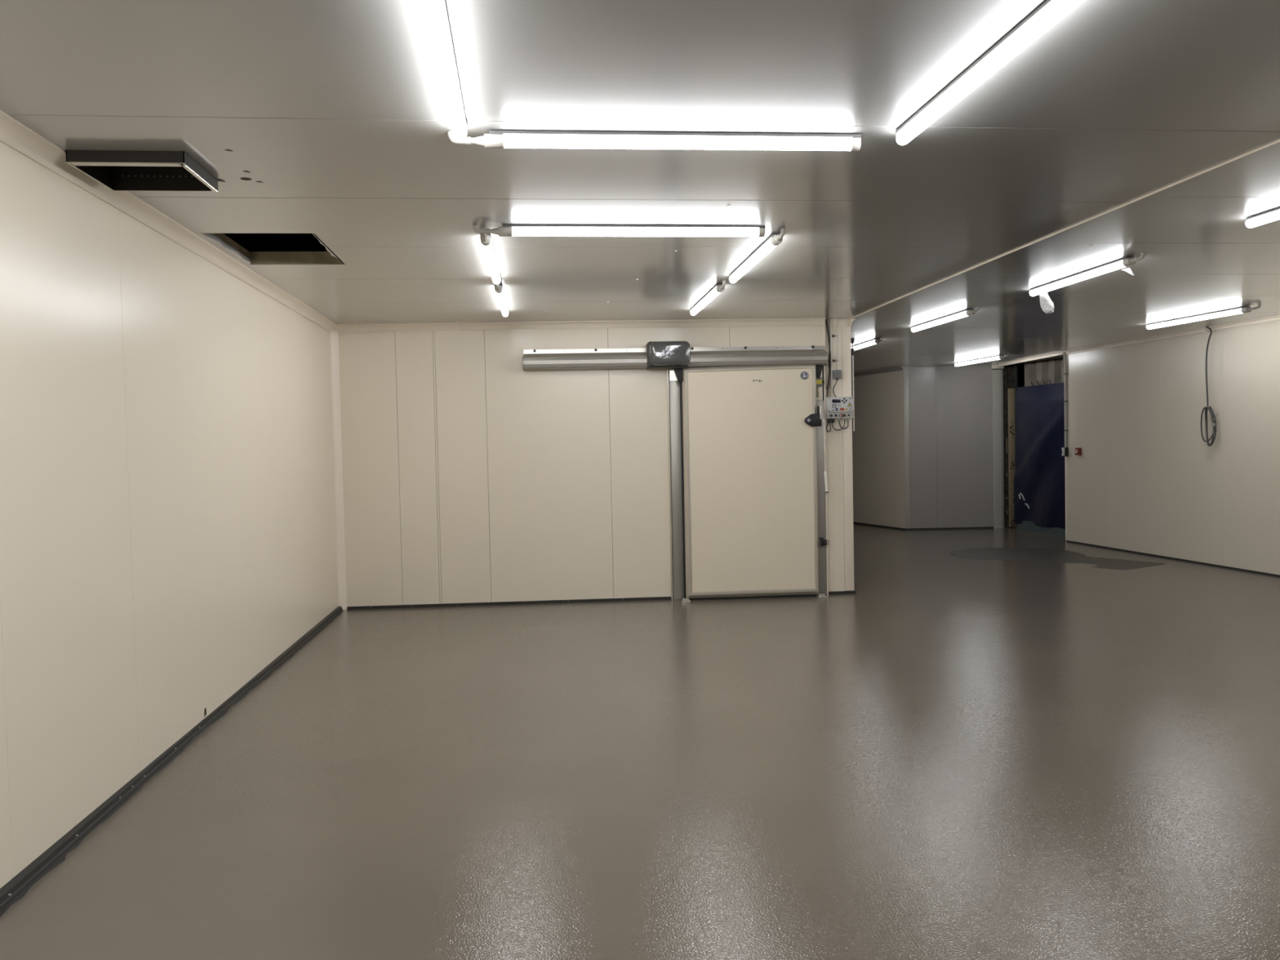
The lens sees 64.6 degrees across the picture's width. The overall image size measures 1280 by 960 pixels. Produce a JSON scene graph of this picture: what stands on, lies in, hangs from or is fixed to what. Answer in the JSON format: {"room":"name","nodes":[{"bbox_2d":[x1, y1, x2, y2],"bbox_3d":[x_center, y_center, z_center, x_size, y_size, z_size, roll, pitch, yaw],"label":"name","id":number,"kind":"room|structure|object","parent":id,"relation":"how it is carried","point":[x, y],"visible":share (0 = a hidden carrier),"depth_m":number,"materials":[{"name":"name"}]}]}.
{"room":"industrial hall","nodes":[
{"label":"industrial hall","id":0,"kind":"room"},
{"bbox_2d":[0,142,338,888],"bbox_3d":[-2.213,0.134,2.355,0.102,2.800,15.550,-1,2,-6],"label":"wall","id":1,"kind":"structure","parent":0,"point":[168,512],"depth_m":4.81,"materials":[{"name":"beige metal"}]},
{"bbox_2d":[0,110,337,332],"bbox_3d":[-2.151,-1.229,2.241,0.068,0.072,15.400,-1,2,-6],"label":"trim","id":2,"kind":"structure","parent":1,"relation":"attached to","point":[15,135],"depth_m":4.98,"materials":[{"name":"beige metal"}]},
{"bbox_2d":[0,605,342,917],"bbox_3d":[-2.087,1.510,2.318,0.086,0.048,15.360,-1,2,-6],"label":"baseboard","id":3,"kind":"structure","parent":1,"relation":"attached to","point":[15,889],"depth_m":4.61,"materials":[{"name":"grey"}]},
{"bbox_2d":[337,318,853,606],"bbox_3d":[-0.444,-0.179,10.212,5.220,2.800,0.164,-1,2,-4],"label":"wall","id":4,"kind":"structure","parent":0,"point":[470,474],"depth_m":10.08,"materials":[{"name":"beige metal"}]},
{"bbox_2d":[330,330,346,609],"bbox_3d":[-2.962,-0.089,9.933,0.075,2.745,0.060,-1,2,-4],"label":"trim","id":5,"kind":"structure","parent":4,"relation":"attached to","point":[334,334],"depth_m":9.93,"materials":[{"name":"beige metal"}]},
{"bbox_2d":[333,318,826,331],"bbox_3d":[-0.590,-1.539,10.047,4.930,0.066,0.064,-1,2,-4],"label":"trim","id":6,"kind":"structure","parent":4,"relation":"attached to","point":[773,322],"depth_m":10.05,"materials":[{"name":"beige metal"}]},
{"bbox_2d":[346,590,856,609],"bbox_3d":[-0.348,1.204,10.265,5.115,0.028,0.185,-1,2,-4],"label":"baseboard","id":7,"kind":"structure","parent":4,"relation":"attached to","point":[851,591],"depth_m":10.12,"materials":[{"name":"grey"}]},
{"bbox_2d":[522,341,827,370],"bbox_3d":[0.363,-1.238,10.003,3.027,0.265,0.303,-1,2,-4],"label":"operator","id":8,"kind":"object","parent":4,"relation":"attached to","point":[656,354],"visible":1,"depth_m":10.02,"materials":[{"name":"silver metal"}]},
{"bbox_2d":[673,368,683,382],"bbox_3d":[0.382,-1.040,10.090,0.079,0.132,0.105,-1,2,-4],"label":"block","id":9,"kind":"object","parent":8,"relation":"attached to","point":[678,372],"visible":1,"depth_m":10.04,"materials":[{"name":"black rubber"}]},
{"bbox_2d":[816,365,822,378],"bbox_3d":[1.807,-1.096,10.207,0.060,0.159,0.045,-1,2,-4],"label":"block","id":10,"kind":"object","parent":8,"relation":"attached to","point":[819,368],"visible":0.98,"depth_m":10.18,"materials":[{"name":"black rubber"}]},
{"bbox_2d":[666,368,684,599],"bbox_3d":[0.357,0.046,10.177,0.127,2.318,0.040,-1,2,-4],"label":"trim","id":11,"kind":"structure","parent":4,"relation":"attached to","point":[673,384],"depth_m":10.16,"materials":[{"name":"silver metal"}]},
{"bbox_2d":[680,364,828,599],"bbox_3d":[1.147,0.016,10.127,1.449,2.341,0.208,-1,2,-4],"label":"door","id":12,"kind":"structure","parent":4,"relation":"in","point":[748,433],"depth_m":10.12,"materials":[{"name":"cream painted metal"},{"name":"aluminium"},{"name":"black rubber"}]},
{"bbox_2d":[816,377,824,397],"bbox_3d":[1.814,-0.932,10.210,0.088,0.200,0.042,-1,2,-4],"label":"switch","id":13,"kind":"object","parent":4,"relation":"attached to","point":[819,381],"visible":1,"depth_m":10.19,"materials":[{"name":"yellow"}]},
{"bbox_2d":[816,324,828,595],"bbox_3d":[1.816,-0.202,10.272,0.158,2.745,0.036,-1,2,-4],"label":"trim","id":14,"kind":"structure","parent":4,"relation":"attached to","point":[823,574],"depth_m":10.28,"materials":[{"name":"silver metal"}]},
{"bbox_2d":[817,537,828,547],"bbox_3d":[1.865,0.633,10.271,0.102,0.095,0.045,-1,2,-4],"label":"block","id":15,"kind":"object","parent":4,"relation":"attached to","point":[822,542],"visible":1,"depth_m":10.25,"materials":[{"name":"black plastic"}]},
{"bbox_2d":[830,318,835,396],"bbox_3d":[1.951,-1.234,10.255,0.040,0.794,0.018,-1,2,-4],"label":"cable trunking","id":16,"kind":"object","parent":4,"relation":"attached to","point":[831,335],"visible":1,"depth_m":10.25,"materials":[{"name":"beige plastic"}]},
{"bbox_2d":[835,318,838,369],"bbox_3d":[1.993,-1.373,10.251,0.030,0.520,0.024,-1,2,-4],"label":"conduit pipe","id":17,"kind":"object","parent":4,"relation":"attached to","point":[836,335],"visible":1,"depth_m":10.25,"materials":[{"name":"beige plastic"}]},
{"bbox_2d":[832,369,841,396],"bbox_3d":[1.992,-0.971,10.247,0.087,0.281,0.054,-1,2,-4],"label":"junction box","id":18,"kind":"object","parent":4,"relation":"attached to","point":[837,374],"visible":1,"depth_m":10.22,"materials":[{"name":"grey plastic"}]},
{"bbox_2d":[825,396,853,431],"bbox_3d":[2.020,-0.664,10.248,0.283,0.354,0.078,-1,2,-4],"label":"control panel","id":19,"kind":"object","parent":4,"relation":"attached to","point":[837,407],"visible":1,"depth_m":10.22,"materials":[{"name":"grey plastic"}]},
{"bbox_2d":[826,357,830,396],"bbox_3d":[1.895,-1.056,10.223,0.040,0.434,0.061,0,2,22],"label":"power cable","id":20,"kind":"object","parent":19,"relation":"attached to","point":[828,357],"visible":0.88,"depth_m":10.23,"materials":[{"name":"black plastic"}]},
{"bbox_2d":[850,331,856,431],"bbox_3d":[2.172,-1.003,10.319,0.052,1.008,0.054,1,3,44],"label":"signal pole","id":21,"kind":"object","parent":4,"relation":"attached to","point":[852,333],"visible":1,"depth_m":10.31,"materials":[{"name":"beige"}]},
{"bbox_2d":[850,337,854,343],"bbox_3d":[2.160,-1.416,10.303,0.046,0.055,0.046,-1,2,-4],"label":"socket","id":22,"kind":"object","parent":21,"relation":"attached to","point":[852,340],"depth_m":10.29,"materials":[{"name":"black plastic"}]},
{"bbox_2d":[849,139,1279,319],"bbox_3d":[2.971,-1.385,2.724,0.239,0.009,15.262,-1,2,-5],"label":"trim","id":23,"kind":"structure","parent":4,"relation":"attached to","point":[1271,149],"depth_m":5.50,"materials":[{"name":"grey metal"}]},
{"bbox_2d":[0,523,1279,959],"bbox_3d":[2.582,1.220,9.883,12.000,0.100,29.800,-1,2,-6],"label":"floor","id":24,"kind":"structure","parent":0,"point":[948,756],"depth_m":4.60,"materials":[{"name":"grey concrete"}]},
{"bbox_2d":[680,598,690,602],"bbox_3d":[0.457,1.192,10.078,0.090,0.030,0.110,-1,2,-4],"label":"floor guide","id":25,"kind":"object","parent":24,"relation":"on","point":[684,600],"visible":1,"depth_m":10.04,"materials":[{"name":"silver metal"}]},
{"bbox_2d":[816,593,827,597],"bbox_3d":[1.826,1.160,10.171,0.090,0.030,0.110,-1,2,-4],"label":"floor guide","id":26,"kind":"object","parent":24,"relation":"on","point":[823,595],"visible":1,"depth_m":10.15,"materials":[{"name":"silver metal"}]},
{"bbox_2d":[997,364,1015,528],"bbox_3d":[6.346,-0.579,17.519,0.215,2.800,0.226,-1,2,-6],"label":"steel column","id":27,"kind":"structure","parent":24,"relation":"on","point":[1009,442],"depth_m":17.41,"materials":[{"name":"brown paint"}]},
{"bbox_2d":[1013,364,1017,528],"bbox_3d":[6.405,-0.570,17.237,0.054,2.800,0.040,-1,2,-6],"label":"pipe","id":28,"kind":"object","parent":24,"relation":"on","point":[1015,382],"visible":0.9,"depth_m":17.18,"materials":[{"name":"grey paint"}]},
{"bbox_2d":[1013,379,1065,535],"bbox_3d":[6.649,-0.369,16.013,0.249,2.474,2.328,-2,2,-14],"label":"sheet","id":29,"kind":"object","parent":24,"relation":"on","point":[1039,476],"visible":0.62,"depth_m":16.41,"materials":[{"name":"blue plastic"}]},
{"bbox_2d":[949,547,1165,569],"bbox_3d":[5.380,0.994,13.185,1.604,0.001,2.732,-3,3,-42],"label":"damp patch","id":30,"kind":"object","parent":24,"relation":"on","point":[1046,555],"visible":1,"depth_m":13.17,"materials":[{"name":"grey liquid"}]},
{"bbox_2d":[0,0,1279,373],"bbox_3d":[2.536,-2.168,9.533,12.000,1.104,30.270,-1,2,-6],"label":"ceiling","id":31,"kind":"structure","parent":0,"point":[325,124],"depth_m":4.22,"materials":[{"name":"grey"}]},
{"bbox_2d":[66,150,225,192],"bbox_3d":[-2.095,-1.475,4.320,0.484,0.388,0.464,-1,2,-6],"label":"ceiling vent","id":32,"kind":"object","parent":31,"relation":"hanging from","point":[116,170],"visible":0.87,"depth_m":4.41,"materials":[{"name":"grey metal"}]},
{"bbox_2d":[422,0,467,141],"bbox_3d":[-0.594,-1.294,3.062,0.058,0.061,1.640,-1,2,-7],"label":"lamp","id":33,"kind":"object","parent":31,"relation":"attached to","point":[436,11],"visible":1,"depth_m":3.09,"materials":[{"name":"grey plastic"}]},
{"bbox_2d":[480,227,500,284],"bbox_3d":[-0.951,-1.406,6.471,0.057,0.061,1.640,-1,2,-5],"label":"lamp","id":34,"kind":"object","parent":31,"relation":"attached to","point":[486,239],"visible":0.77,"depth_m":6.26,"materials":[{"name":"grey plastic"}]},
{"bbox_2d":[482,240,500,284],"bbox_3d":[-0.961,-1.405,6.577,0.054,0.047,1.429,-1,2,-5],"label":"diffuser","id":35,"kind":"object","parent":34,"relation":"attached to","point":[488,249],"depth_m":6.45,"materials":[{"name":"white plastic"}]},
{"bbox_2d":[494,283,508,316],"bbox_3d":[-1.131,-1.467,8.292,0.057,0.061,1.640,-1,2,-5],"label":"lamp","id":36,"kind":"object","parent":31,"relation":"attached to","point":[499,289],"visible":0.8,"depth_m":8.08,"materials":[{"name":"grey plastic"}]},
{"bbox_2d":[496,290,508,316],"bbox_3d":[-1.141,-1.465,8.397,0.054,0.047,1.429,-1,2,-5],"label":"diffuser","id":37,"kind":"object","parent":36,"relation":"attached to","point":[501,297],"depth_m":8.32,"materials":[{"name":"white plastic"}]},
{"bbox_2d":[472,224,764,236],"bbox_3d":[-0.107,-1.396,5.682,1.641,0.061,0.057,-1,2,-6],"label":"lamp","id":38,"kind":"object","parent":31,"relation":"attached to","point":[506,230],"visible":1,"depth_m":5.66,"materials":[{"name":"grey plastic"}]},
{"bbox_2d":[511,226,759,236],"bbox_3d":[-0.017,-1.393,5.692,1.400,0.047,0.054,-1,2,-6],"label":"diffuser","id":39,"kind":"object","parent":38,"relation":"attached to","point":[516,231],"depth_m":5.67,"materials":[{"name":"white plastic"}]},
{"bbox_2d":[447,130,861,151],"bbox_3d":[0.070,-1.341,4.014,1.641,0.061,0.058,-1,2,-6],"label":"lamp","id":40,"kind":"object","parent":31,"relation":"attached to","point":[495,139],"visible":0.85,"depth_m":4.00,"materials":[{"name":"grey plastic"}]},
{"bbox_2d":[689,280,725,315],"bbox_3d":[0.563,-1.509,8.485,0.058,0.061,1.640,-1,2,-5],"label":"lamp","id":41,"kind":"object","parent":31,"relation":"attached to","point":[717,289],"visible":1,"depth_m":8.31,"materials":[{"name":"grey plastic"}]},
{"bbox_2d":[690,287,720,315],"bbox_3d":[0.553,-1.507,8.591,0.054,0.047,1.429,-1,2,-5],"label":"diffuser","id":42,"kind":"object","parent":41,"relation":"attached to","point":[713,292],"depth_m":8.48,"materials":[{"name":"white plastic"}]},
{"bbox_2d":[728,227,785,283],"bbox_3d":[0.754,-1.448,6.646,0.058,0.061,1.640,-1,2,-5],"label":"lamp","id":43,"kind":"object","parent":31,"relation":"attached to","point":[774,240],"visible":1,"depth_m":6.46,"materials":[{"name":"grey plastic"}]},
{"bbox_2d":[729,239,776,283],"bbox_3d":[0.745,-1.447,6.751,0.054,0.047,1.429,-1,2,-5],"label":"diffuser","id":44,"kind":"object","parent":43,"relation":"attached to","point":[767,246],"depth_m":6.63,"materials":[{"name":"white plastic"}]},
{"bbox_2d":[825,319,830,389],"bbox_3d":[1.909,-1.276,10.277,0.053,0.713,0.032,-1,2,-4],"label":"power cable","id":45,"kind":"object","parent":31,"relation":"hanging from","point":[825,319],"visible":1,"depth_m":10.27,"materials":[{"name":"black plastic"}]},
{"bbox_2d":[850,337,883,350],"bbox_3d":[2.831,-1.714,12.963,0.057,0.061,1.640,-1,2,-6],"label":"lamp","id":46,"kind":"object","parent":31,"relation":"attached to","point":[873,341],"visible":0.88,"depth_m":12.64,"materials":[{"name":"grey plastic"}]},
{"bbox_2d":[850,339,875,350],"bbox_3d":[2.821,-1.712,13.069,0.054,0.047,1.429,-1,2,-6],"label":"diffuser","id":47,"kind":"object","parent":46,"relation":"attached to","point":[871,342],"depth_m":12.77,"materials":[{"name":"white plastic"}]},
{"bbox_2d":[911,306,979,332],"bbox_3d":[3.092,-1.627,10.328,0.057,0.061,1.640,-1,2,-6],"label":"lamp","id":48,"kind":"object","parent":31,"relation":"attached to","point":[966,313],"visible":1,"depth_m":10.22,"materials":[{"name":"grey plastic"}]},
{"bbox_2d":[911,311,967,332],"bbox_3d":[3.080,-1.625,10.433,0.054,0.047,1.429,-1,2,-6],"label":"diffuser","id":49,"kind":"object","parent":48,"relation":"attached to","point":[961,314],"depth_m":10.35,"materials":[{"name":"white plastic"}]},
{"bbox_2d":[954,354,1008,366],"bbox_3d":[5.330,-1.868,15.847,0.057,0.061,1.640,-2,2,-10],"label":"lamp","id":50,"kind":"object","parent":31,"relation":"attached to","point":[999,357],"visible":1,"depth_m":15.78,"materials":[{"name":"grey plastic"}]},
{"bbox_2d":[895,0,1085,145],"bbox_3d":[1.133,-1.337,3.239,0.057,0.061,1.640,-1,2,-6],"label":"lamp","id":51,"kind":"object","parent":31,"relation":"attached to","point":[1051,12],"visible":1,"depth_m":3.23,"materials":[{"name":"grey plastic"}]},
{"bbox_2d":[1024,357,1064,386],"bbox_3d":[6.732,-1.682,15.992,0.130,0.496,2.325,-2,2,-13],"label":"sheet","id":52,"kind":"object","parent":31,"relation":"attached to","point":[1053,370],"visible":0.36,"depth_m":16.50,"materials":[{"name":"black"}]},
{"bbox_2d":[1029,252,1145,296],"bbox_3d":[3.347,-1.539,7.671,0.057,0.061,1.640,-1,2,-4],"label":"lamp","id":53,"kind":"object","parent":31,"relation":"attached to","point":[1126,261],"visible":1,"depth_m":7.55,"materials":[{"name":"grey plastic"}]},
{"bbox_2d":[1029,260,1124,296],"bbox_3d":[3.339,-1.537,7.776,0.054,0.047,1.429,-1,2,-4],"label":"diffuser","id":54,"kind":"object","parent":53,"relation":"attached to","point":[1117,264],"depth_m":7.67,"materials":[{"name":"white plastic"}]},
{"bbox_2d":[1039,267,1134,313],"bbox_3d":[3.371,-1.422,7.708,0.036,0.173,1.308,-1,2,-6],"label":"plastic wrap","id":55,"kind":"object","parent":53,"relation":"hanging from","point":[1046,304],"visible":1,"depth_m":8.22,"materials":[{"name":"white plastic"}]},
{"bbox_2d":[1146,303,1261,328],"bbox_3d":[5.845,-1.693,10.574,0.057,0.061,1.640,-2,2,-10],"label":"lamp","id":56,"kind":"object","parent":31,"relation":"attached to","point":[1246,308],"visible":1,"depth_m":10.49,"materials":[{"name":"grey plastic"}]},
{"bbox_2d":[1146,308,1243,328],"bbox_3d":[5.827,-1.691,10.678,0.054,0.047,1.429,-2,2,-10],"label":"diffuser","id":57,"kind":"object","parent":56,"relation":"attached to","point":[1233,311],"depth_m":10.60,"materials":[{"name":"white plastic"}]},
{"bbox_2d":[1200,326,1217,446],"bbox_3d":[6.615,-1.090,11.776,0.065,1.400,0.306,-1,2,-8],"label":"cable coil","id":58,"kind":"object","parent":31,"relation":"hanging from","point":[1207,406],"visible":1,"depth_m":11.79,"materials":[{"name":"grey rubber"}]},
{"bbox_2d":[1245,207,1279,227],"bbox_3d":[3.595,-1.451,5.024,0.057,0.061,1.640,-1,2,-6],"label":"lamp","id":59,"kind":"object","parent":31,"relation":"attached to","point":[1273,215],"visible":1,"depth_m":5.69,"materials":[{"name":"grey plastic"}]},
{"bbox_2d":[852,367,905,529],"bbox_3d":[3.349,-0.638,20.993,0.111,2.800,7.600,-2,2,-18],"label":"wall","id":60,"kind":"structure","parent":0,"point":[878,434],"depth_m":18.14,"materials":[{"name":"beige metal"}]},
{"bbox_2d":[903,364,993,529],"bbox_3d":[5.303,-0.554,17.437,1.520,2.800,0.126,-1,2,1],"label":"wall","id":61,"kind":"structure","parent":0,"point":[948,447],"depth_m":17.38,"materials":[{"name":"grey metal"}]},
{"bbox_2d":[991,364,1004,528],"bbox_3d":[6.145,-0.571,17.417,0.195,2.800,0.150,-1,2,1],"label":"trim","id":62,"kind":"structure","parent":61,"relation":"attached to","point":[997,375],"depth_m":17.36,"materials":[{"name":"grey metal"}]},
{"bbox_2d":[1008,371,1024,439],"bbox_3d":[7.346,-0.680,19.802,0.100,2.800,10.800,-1,2,-6],"label":"wall","id":63,"kind":"structure","parent":0,"point":[1020,375],"depth_m":19.42,"materials":[{"name":"black"}]},
{"bbox_2d":[1064,320,1279,574],"bbox_3d":[7.720,-0.177,5.278,0.149,2.800,19.612,-1,2,-8],"label":"wall","id":64,"kind":"structure","parent":0,"point":[1144,478],"depth_m":12.44,"materials":[{"name":"beige metal"}]},
{"bbox_2d":[998,352,1062,366],"bbox_3d":[6.196,-1.910,16.113,0.040,0.035,2.305,-1,2,-3],"label":"trim","id":65,"kind":"structure","parent":64,"relation":"attached to","point":[1058,353],"depth_m":15.99,"materials":[{"name":"beige metal"}]},
{"bbox_2d":[1062,352,1066,447],"bbox_3d":[6.257,-1.182,14.927,0.029,1.407,0.056,-1,2,-8],"label":"conduit pipe","id":66,"kind":"object","parent":64,"relation":"attached to","point":[1063,353],"visible":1,"depth_m":14.91,"materials":[{"name":"beige metal"}]},
{"bbox_2d":[1062,447,1068,456],"bbox_3d":[6.261,-0.416,14.929,0.052,0.132,0.112,-1,2,-8],"label":"switch","id":67,"kind":"object","parent":64,"relation":"attached to","point":[1064,450],"visible":1,"depth_m":14.88,"materials":[{"name":"grey plastic"}]},
{"bbox_2d":[1064,352,1068,447],"bbox_3d":[6.263,-1.181,14.886,0.029,1.407,0.056,-1,2,-8],"label":"conduit pipe","id":68,"kind":"object","parent":64,"relation":"attached to","point":[1066,373],"visible":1,"depth_m":14.87,"materials":[{"name":"beige metal"}]},
{"bbox_2d":[1075,447,1081,454],"bbox_3d":[6.311,-0.412,14.589,0.054,0.104,0.094,-1,2,-8],"label":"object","id":69,"kind":"object","parent":64,"relation":"attached to","point":[1077,451],"visible":1,"depth_m":14.55,"materials":[{"name":"red plastic"}]},
{"bbox_2d":[1062,315,1279,354],"bbox_3d":[7.603,-1.552,5.218,0.052,0.044,19.612,-1,2,-8],"label":"trim","id":70,"kind":"structure","parent":64,"relation":"attached to","point":[1273,317],"depth_m":12.39,"materials":[{"name":"beige metal"}]},
{"bbox_2d":[1066,540,1279,577],"bbox_3d":[7.683,1.214,5.302,0.033,0.020,19.580,-1,2,-8],"label":"baseboard","id":71,"kind":"structure","parent":64,"relation":"attached to","point":[1160,556],"depth_m":12.47,"materials":[{"name":"grey"}]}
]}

